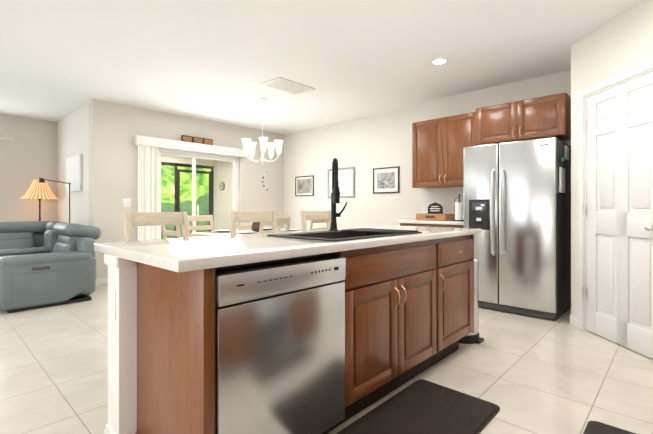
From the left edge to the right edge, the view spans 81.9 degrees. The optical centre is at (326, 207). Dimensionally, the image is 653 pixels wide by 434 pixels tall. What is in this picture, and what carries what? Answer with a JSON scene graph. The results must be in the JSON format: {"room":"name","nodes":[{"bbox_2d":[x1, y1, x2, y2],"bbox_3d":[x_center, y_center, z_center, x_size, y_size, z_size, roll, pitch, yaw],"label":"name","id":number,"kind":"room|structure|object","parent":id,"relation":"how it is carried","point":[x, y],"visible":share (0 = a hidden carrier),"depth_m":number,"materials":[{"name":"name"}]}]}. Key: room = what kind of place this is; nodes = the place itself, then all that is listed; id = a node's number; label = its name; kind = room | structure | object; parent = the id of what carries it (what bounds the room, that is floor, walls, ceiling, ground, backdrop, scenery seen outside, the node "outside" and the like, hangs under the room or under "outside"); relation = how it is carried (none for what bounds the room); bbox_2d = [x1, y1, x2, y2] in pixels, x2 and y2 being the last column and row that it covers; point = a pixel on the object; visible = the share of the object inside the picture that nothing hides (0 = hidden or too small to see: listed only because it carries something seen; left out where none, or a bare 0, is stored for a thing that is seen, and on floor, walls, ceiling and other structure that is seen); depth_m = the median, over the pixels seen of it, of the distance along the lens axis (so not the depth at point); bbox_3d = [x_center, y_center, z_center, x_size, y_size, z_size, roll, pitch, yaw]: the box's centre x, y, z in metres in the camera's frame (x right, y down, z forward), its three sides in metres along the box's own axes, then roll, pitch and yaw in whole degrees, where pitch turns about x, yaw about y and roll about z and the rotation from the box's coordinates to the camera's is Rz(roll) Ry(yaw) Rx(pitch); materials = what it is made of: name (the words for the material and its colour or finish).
{"room":"kitchen and dining room","nodes":[
{"label":"kitchen and dining room","id":0,"kind":"room"},
{"bbox_2d":[0,114,56,221],"bbox_3d":[-6.687,-0.215,4.869,0.200,2.630,5.270,0,0,43],"label":"wall","id":1,"kind":"structure","parent":0,"point":[28,154],"depth_m":6.40,"materials":[{"name":"beige paint"}]},
{"bbox_2d":[57,102,88,225],"bbox_3d":[-4.124,-0.215,6.214,2.100,2.630,0.200,0,0,43],"label":"wall","id":2,"kind":"structure","parent":0,"point":[72,133],"depth_m":5.98,"materials":[{"name":"white paint"}]},
{"bbox_2d":[66,154,82,191],"bbox_3d":[-3.950,-0.530,5.887,0.790,0.550,0.038,0,0,43],"label":"picture","id":3,"kind":"object","parent":2,"relation":"attached to","point":[74,171],"visible":1,"depth_m":5.80,"materials":[{"name":"white"}]},
{"bbox_2d":[89,99,283,278],"bbox_3d":[-2.159,-0.215,6.628,0.200,2.630,3.490,0,0,43],"label":"wall","id":4,"kind":"structure","parent":0,"point":[115,129],"depth_m":5.70,"materials":[{"name":"beige paint"}]},
{"bbox_2d":[96,278,107,285],"bbox_3d":[-2.982,1.055,5.595,0.012,0.090,0.800,0,0,43],"label":"baseboard","id":5,"kind":"structure","parent":4,"relation":"attached to","point":[104,281],"depth_m":5.36,"materials":[{"name":"white wood"}]},
{"bbox_2d":[123,198,130,206],"bbox_3d":[-2.975,-0.073,5.604,0.009,0.130,0.115,0,0,43],"label":"switch plate","id":6,"kind":"object","parent":4,"relation":"attached to","point":[126,202],"visible":1,"depth_m":5.60,"materials":[{"name":"white plastic"}]},
{"bbox_2d":[138,145,157,239],"bbox_3d":[-2.732,0.060,5.783,0.082,2.000,0.343,0,0,43],"label":"blinds","id":7,"kind":"object","parent":4,"relation":"attached to","point":[148,187],"visible":0.58,"depth_m":5.76,"materials":[{"name":"white plastic"}]},
{"bbox_2d":[134,135,245,157],"bbox_3d":[-2.205,-1.015,6.348,0.114,0.140,1.940,0,0,43],"label":"valance","id":8,"kind":"object","parent":4,"relation":"attached to","point":[146,141],"visible":0.85,"depth_m":6.18,"materials":[{"name":"white wood"}]},
{"bbox_2d":[181,135,192,141],"bbox_3d":[-2.312,-1.138,6.229,0.054,0.105,0.170,0,0,43],"label":"block","id":9,"kind":"object","parent":8,"relation":"on","point":[185,138],"depth_m":6.20,"materials":[{"name":"brown wood"}]},
{"bbox_2d":[193,137,203,143],"bbox_3d":[-2.182,-1.138,6.367,0.057,0.105,0.171,0,0,40],"label":"block","id":10,"kind":"object","parent":8,"relation":"on","point":[195,139],"depth_m":6.35,"materials":[{"name":"brown wood"}]},
{"bbox_2d":[204,138,212,144],"bbox_3d":[-2.052,-1.138,6.506,0.171,0.105,0.056,0,0,-44],"label":"block","id":11,"kind":"object","parent":8,"relation":"on","point":[206,141],"depth_m":6.49,"materials":[{"name":"brown wood"}]},
{"bbox_2d":[158,148,238,238],"bbox_3d":[-2.214,0.075,6.569,0.100,2.050,1.530,0,0,43],"label":"door frame","id":12,"kind":"structure","parent":4,"relation":"attached to","point":[193,156],"depth_m":6.47,"materials":[{"name":"white"}]},
{"bbox_2d":[262,171,269,190],"bbox_3d":[-1.207,-0.534,7.484,0.017,0.389,0.187,0,0,43],"label":"wall ornament","id":13,"kind":"object","parent":4,"relation":"attached to","point":[263,178],"visible":1,"depth_m":7.46,"materials":[{"name":"white"}]},
{"bbox_2d":[0,0,642,133],"bbox_3d":[-2.077,-1.605,3.076,9.380,0.150,8.960,0,0,43],"label":"ceiling","id":14,"kind":"structure","parent":0,"point":[220,61],"depth_m":3.71,"materials":[{"name":"white paint"}]},
{"bbox_2d":[241,98,283,163],"bbox_3d":[-0.920,-1.070,5.318,0.568,0.920,0.587,0,0,43],"label":"chandelier","id":15,"kind":"object","parent":14,"relation":"hanging from","point":[249,146],"visible":1,"depth_m":5.26,"materials":[{"name":"white glass"}]},
{"bbox_2d":[260,77,314,94],"bbox_3d":[-0.482,-1.522,4.733,0.360,0.016,0.600,0,0,43],"label":"ceiling vent","id":16,"kind":"object","parent":14,"relation":"in","point":[285,85],"visible":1,"depth_m":4.70,"materials":[{"name":"white metal"}]},
{"bbox_2d":[431,58,447,64],"bbox_3d":[1.178,-1.528,3.931,0.169,0.005,0.169,0,0,-2],"label":"recessed light","id":17,"kind":"object","parent":14,"relation":"in","point":[438,61],"visible":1,"depth_m":3.90,"materials":[{"name":"white"}]},
{"bbox_2d":[0,284,652,433],"bbox_3d":[-2.077,1.175,3.075,9.380,0.150,8.960,0,0,43],"label":"floor","id":18,"kind":"structure","parent":0,"point":[527,374],"depth_m":2.48,"materials":[{"name":"tile"}]},
{"bbox_2d":[19,177,58,220],"bbox_3d":[-4.798,0.293,6.298,0.550,1.615,0.550,0,0,43],"label":"floor lamp","id":19,"kind":"object","parent":18,"relation":"on","point":[38,190],"visible":0.81,"depth_m":6.19,"materials":[{"name":"beige fabric"}]},
{"bbox_2d":[0,221,100,312],"bbox_3d":[-3.667,0.644,4.828,1.862,0.913,1.023,0,0,43],"label":"sofa","id":20,"kind":"object","parent":18,"relation":"on","point":[43,264],"visible":1,"depth_m":4.32,"materials":[{"name":"grey leather"}]},
{"bbox_2d":[39,178,70,222],"bbox_3d":[-4.101,0.325,5.741,0.390,1.550,0.429,0,0,43],"label":"reading lamp","id":21,"kind":"object","parent":18,"relation":"on","point":[41,180],"visible":0.42,"depth_m":5.75,"materials":[{"name":"brown metal"}]},
{"bbox_2d":[123,211,188,240],"bbox_3d":[-0.960,0.563,2.393,0.457,1.073,0.440,0,0,35],"label":"counter stool","id":22,"kind":"object","parent":18,"relation":"on","point":[130,219],"visible":0.15,"depth_m":2.48,"materials":[{"name":"brown wood"}]},
{"bbox_2d":[161,225,181,238],"bbox_3d":[-1.720,0.606,4.640,0.440,0.988,0.487,0,0,43],"label":"dining chair","id":23,"kind":"object","parent":18,"relation":"on","point":[166,233],"visible":0.08,"depth_m":4.48,"materials":[{"name":"brown wood"}]},
{"bbox_2d":[187,215,213,236],"bbox_3d":[-1.779,0.606,5.592,0.487,0.988,0.440,0,0,43],"label":"dining chair","id":24,"kind":"object","parent":18,"relation":"on","point":[202,218],"visible":0.15,"depth_m":5.74,"materials":[{"name":"brown wood"}]},
{"bbox_2d":[190,228,279,236],"bbox_3d":[-0.999,0.723,5.409,0.920,0.755,1.560,0,0,43],"label":"dining table","id":25,"kind":"object","parent":18,"relation":"on","point":[200,234],"visible":0.06,"depth_m":5.04,"materials":[{"name":"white wood"}]},
{"bbox_2d":[206,230,229,232],"bbox_3d":[-1.456,0.331,5.317,0.300,0.026,0.420,0,0,43],"label":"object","id":26,"kind":"object","parent":25,"relation":"on","point":[216,231],"depth_m":5.22,"materials":[{"name":"white ceramic"}]},
{"bbox_2d":[224,230,258,234],"bbox_3d":[-1.062,0.331,4.947,0.300,0.026,0.420,0,0,43],"label":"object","id":27,"kind":"object","parent":25,"relation":"on","point":[238,232],"depth_m":5.04,"materials":[{"name":"white ceramic"}]},
{"bbox_2d":[251,222,265,230],"bbox_3d":[-0.999,0.244,5.409,0.169,0.200,0.169,0,0,37],"label":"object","id":28,"kind":"object","parent":25,"relation":"on","point":[255,226],"depth_m":5.34,"materials":[{"name":"brown wood"}]},
{"bbox_2d":[271,229,301,230],"bbox_3d":[-0.542,0.331,5.502,0.300,0.026,0.420,0,0,43],"label":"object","id":29,"kind":"object","parent":25,"relation":"on","point":[271,229],"depth_m":5.58,"materials":[{"name":"white ceramic"}]},
{"bbox_2d":[236,224,251,227],"bbox_3d":[-1.231,0.606,6.175,0.487,0.988,0.440,0,0,43],"label":"dining chair","id":30,"kind":"object","parent":18,"relation":"on","point":[243,225],"depth_m":6.29,"materials":[{"name":"brown wood"}]},
{"bbox_2d":[229,211,277,234],"bbox_3d":[-0.458,0.563,2.958,0.440,1.073,0.457,0,0,-44],"label":"counter stool","id":31,"kind":"object","parent":18,"relation":"on","point":[235,217],"visible":0.1,"depth_m":3.08,"materials":[{"name":"brown wood"}]},
{"bbox_2d":[259,217,290,232],"bbox_3d":[-0.766,0.606,4.643,0.487,0.988,0.440,0,0,43],"label":"dining chair","id":32,"kind":"object","parent":18,"relation":"on","point":[283,220],"visible":0.08,"depth_m":4.54,"materials":[{"name":"brown wood"}]},
{"bbox_2d":[104,233,480,433],"bbox_3d":[0.101,0.650,2.315,0.773,0.898,2.418,0,0,43],"label":"kitchen island","id":33,"kind":"object","parent":18,"relation":"on","point":[409,305],"depth_m":1.68,"materials":[{"name":"brown wood"}]},
{"bbox_2d":[215,255,345,433],"bbox_3d":[-0.351,0.666,1.724,0.586,0.866,0.668,0,0,43],"label":"dishwasher","id":34,"kind":"object","parent":33,"relation":"in","point":[279,347],"visible":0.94,"depth_m":1.49,"materials":[{"name":"grey metal"}]},
{"bbox_2d":[94,225,481,272],"bbox_3d":[0.070,0.182,2.345,0.850,0.038,2.450,0,0,43],"label":"island countertop","id":35,"kind":"structure","parent":33,"relation":"on","point":[172,254],"depth_m":1.63,"materials":[{"name":"white stone"}]},
{"bbox_2d":[329,158,347,230],"bbox_3d":[0.069,-0.083,2.444,0.180,0.472,0.209,0,0,43],"label":"faucet","id":36,"kind":"object","parent":35,"relation":"on","point":[335,196],"visible":1,"depth_m":2.49,"materials":[{"name":"black metal"}]},
{"bbox_2d":[266,229,421,240],"bbox_3d":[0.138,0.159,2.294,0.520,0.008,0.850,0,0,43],"label":"sink","id":37,"kind":"object","parent":35,"relation":"in","point":[321,234],"depth_m":2.36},
{"bbox_2d":[342,228,417,233],"bbox_3d":[0.342,0.149,2.453,0.431,0.008,0.248,0,0,43],"label":"drying rack","id":38,"kind":"object","parent":35,"relation":"on","point":[394,231],"visible":0.96,"depth_m":2.40,"materials":[{"name":"black metal"}]},
{"bbox_2d":[300,210,330,230],"bbox_3d":[0.065,0.563,3.559,0.457,1.073,0.440,0,0,38],"label":"counter stool","id":39,"kind":"object","parent":18,"relation":"on","point":[314,215],"visible":0.15,"depth_m":3.64,"materials":[{"name":"brown wood"}]},
{"bbox_2d":[308,220,327,229],"bbox_3d":[-0.278,0.606,6.178,0.440,0.988,0.487,0,0,43],"label":"dining chair","id":40,"kind":"object","parent":18,"relation":"on","point":[325,225],"visible":0.02,"depth_m":6.28,"materials":[{"name":"brown wood"}]},
{"bbox_2d":[309,219,328,229],"bbox_3d":[-0.219,0.606,5.226,0.487,0.988,0.440,0,0,43],"label":"dining chair","id":41,"kind":"object","parent":18,"relation":"on","point":[311,222],"visible":0.02,"depth_m":4.99,"materials":[{"name":"brown wood"}]},
{"bbox_2d":[336,379,499,433],"bbox_3d":[0.438,1.091,1.869,0.500,0.017,1.000,0,0,43],"label":"mat","id":42,"kind":"object","parent":18,"relation":"on","point":[421,406],"visible":0.96,"depth_m":1.97,"materials":[{"name":"black rubber"}]},
{"bbox_2d":[398,212,463,227],"bbox_3d":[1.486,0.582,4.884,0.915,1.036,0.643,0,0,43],"label":"countertop","id":43,"kind":"structure","parent":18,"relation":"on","point":[439,223],"depth_m":4.70,"materials":[{"name":"white stone"}]},
{"bbox_2d":[416,213,454,220],"bbox_3d":[1.442,0.120,4.971,0.420,0.086,0.301,0,0,43],"label":"block","id":44,"kind":"object","parent":43,"relation":"on","point":[429,216],"visible":0.88,"depth_m":4.85,"materials":[{"name":"brown wood"}]},
{"bbox_2d":[428,202,442,213],"bbox_3d":[1.448,0.001,4.986,0.210,0.149,0.051,0,0,43],"label":"kitchen sign","id":45,"kind":"object","parent":44,"relation":"on","point":[435,208],"visible":1,"depth_m":4.96,"materials":[{"name":"black"}]},
{"bbox_2d":[453,195,463,220],"bbox_3d":[1.622,0.000,4.597,0.154,0.325,0.150,0,0,43],"label":"paper towel holder","id":46,"kind":"object","parent":43,"relation":"on","point":[459,210],"visible":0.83,"depth_m":4.55,"materials":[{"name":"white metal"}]},
{"bbox_2d":[459,257,483,343],"bbox_3d":[1.158,0.757,3.154,0.289,0.685,0.258,0,0,43],"label":"trash can","id":47,"kind":"object","parent":18,"relation":"on","point":[472,338],"visible":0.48,"depth_m":3.06,"materials":[{"name":"silver metal"}]},
{"bbox_2d":[464,136,570,319],"bbox_3d":[2.095,0.204,4.135,0.934,1.792,0.788,0,0,43],"label":"fridge","id":48,"kind":"object","parent":18,"relation":"on","point":[517,202],"visible":0.92,"depth_m":3.85,"materials":[{"name":"grey metal"}]},
{"bbox_2d":[583,421,635,433],"bbox_3d":[1.179,1.091,1.387,0.500,0.017,1.050,0,0,43],"label":"area rug","id":49,"kind":"object","parent":18,"relation":"on","point":[594,427],"visible":1,"depth_m":1.84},
{"bbox_2d":[284,106,421,229],"bbox_3d":[0.306,-0.215,6.845,3.500,2.630,0.200,0,0,43],"label":"wall","id":50,"kind":"structure","parent":0,"point":[365,146],"depth_m":6.46,"materials":[{"name":"white paint"}]},
{"bbox_2d":[295,175,313,195],"bbox_3d":[-0.434,-0.424,7.386,0.510,0.390,0.022,0,0,43],"label":"framed picture","id":51,"kind":"object","parent":50,"relation":"attached to","point":[304,185],"visible":1,"depth_m":7.38,"materials":[{"name":"black"}]},
{"bbox_2d":[328,167,354,197],"bbox_3d":[0.255,-0.442,6.740,0.630,0.535,0.022,0,0,43],"label":"picture","id":52,"kind":"object","parent":50,"relation":"attached to","point":[346,178],"visible":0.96,"depth_m":6.67,"materials":[{"name":"grey"}]},
{"bbox_2d":[373,166,398,193],"bbox_3d":[0.959,-0.442,6.080,0.500,0.415,0.022,0,0,43],"label":"picture","id":53,"kind":"object","parent":50,"relation":"attached to","point":[386,180],"visible":1,"depth_m":6.07,"materials":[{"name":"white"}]},
{"bbox_2d":[422,70,568,211],"bbox_3d":[2.893,-0.215,4.283,3.780,2.630,0.400,0,0,43],"label":"wall","id":54,"kind":"structure","parent":0,"point":[472,101],"depth_m":4.90,"materials":[{"name":"white paint"}]},
{"bbox_2d":[412,113,478,188],"bbox_3d":[1.615,-0.723,4.979,0.903,0.895,0.328,0,0,43],"label":"upper cabinet","id":55,"kind":"object","parent":54,"relation":"attached to","point":[439,145],"depth_m":4.88,"materials":[{"name":"brown wood"}]},
{"bbox_2d":[472,93,570,144],"bbox_3d":[2.253,-0.968,4.319,0.923,0.435,0.418,0,0,43],"label":"upper cabinet","id":56,"kind":"object","parent":54,"relation":"attached to","point":[545,116],"depth_m":4.13,"materials":[{"name":"brown wood"}]},
{"bbox_2d":[569,70,570,145],"bbox_3d":[2.605,-0.215,3.785,0.120,2.630,0.720,0,0,43],"label":"wall","id":57,"kind":"structure","parent":0,"point":[569,70],"depth_m":4.18,"materials":[{"name":"white paint"}]},
{"bbox_2d":[571,0,652,329],"bbox_3d":[2.399,-0.216,2.831,0.120,2.630,1.470,0,0,-2],"label":"wall","id":58,"kind":"structure","parent":0,"point":[623,42],"depth_m":3.22,"materials":[{"name":"white paint"}]},
{"bbox_2d":[578,59,652,330],"bbox_3d":[2.385,0.020,2.981,0.138,2.160,0.930,0,0,-2],"label":"door frame","id":59,"kind":"structure","parent":58,"relation":"attached to","point":[622,76],"depth_m":3.38,"materials":[{"name":"white wood"}]},
{"bbox_2d":[582,71,652,358],"bbox_3d":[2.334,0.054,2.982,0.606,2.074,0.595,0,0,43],"label":"pantry door","id":60,"kind":"structure","parent":58,"relation":"in","point":[620,214],"depth_m":2.98,"materials":[{"name":"white paint"}]},
{"label":"outside","id":61,"kind":"structure","parent":0,"visible":0},
{"bbox_2d":[161,165,210,202],"bbox_3d":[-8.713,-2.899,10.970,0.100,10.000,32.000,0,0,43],"label":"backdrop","id":62,"kind":"structure","parent":61,"point":[164,176],"depth_m":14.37,"materials":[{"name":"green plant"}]},
{"bbox_3d":[-3.150,1.168,7.693,2.697,0.105,3.286,0,0,43],"label":"lanai","id":63,"kind":"object","parent":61,"visible":0},
{"bbox_2d":[161,162,213,238],"bbox_3d":[-4.061,0.024,8.547,0.050,2.183,3.290,0,0,43],"label":"cage","id":64,"kind":"object","parent":63,"relation":"on","point":[177,184],"depth_m":9.16,"materials":[{"name":"brown metal"}]},
{"bbox_3d":[-6.641,1.231,9.026,5.380,0.140,28.000,0,0,43],"label":"lawn","id":65,"kind":"structure","parent":61,"visible":0},
{"bbox_2d":[161,193,208,238],"bbox_3d":[-7.478,0.281,9.600,1.784,1.759,24.309,0,0,43],"label":"hedge","id":66,"kind":"object","parent":65,"relation":"on","point":[201,208],"depth_m":12.14,"materials":[{"name":"green plant"}]},
{"bbox_3d":[-3.150,-1.409,7.694,2.697,0.180,3.286,0,0,43],"label":"soffit","id":67,"kind":"structure","parent":0,"visible":0},
{"bbox_2d":[161,155,214,165],"bbox_3d":[-4.072,-1.194,8.558,0.170,0.249,3.286,0,0,43],"label":"header","id":68,"kind":"object","parent":67,"relation":"attached to","point":[171,159],"depth_m":9.13,"materials":[{"name":"beige paint"}]},
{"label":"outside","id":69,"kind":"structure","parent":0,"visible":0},
{"bbox_2d":[213,160,232,231],"bbox_3d":[-1.957,-0.149,8.966,2.697,2.700,0.200,0,0,43],"label":"stucco","id":70,"kind":"structure","parent":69,"point":[220,208],"depth_m":9.44,"materials":[{"name":"beige paint"}]},
{"bbox_2d":[219,182,224,189],"bbox_3d":[-2.620,-0.539,9.427,0.210,0.210,0.034,0,0,43],"label":"dartboard","id":71,"kind":"object","parent":70,"relation":"attached to","point":[221,185],"depth_m":9.41,"materials":[{"name":"grey"}]}
]}

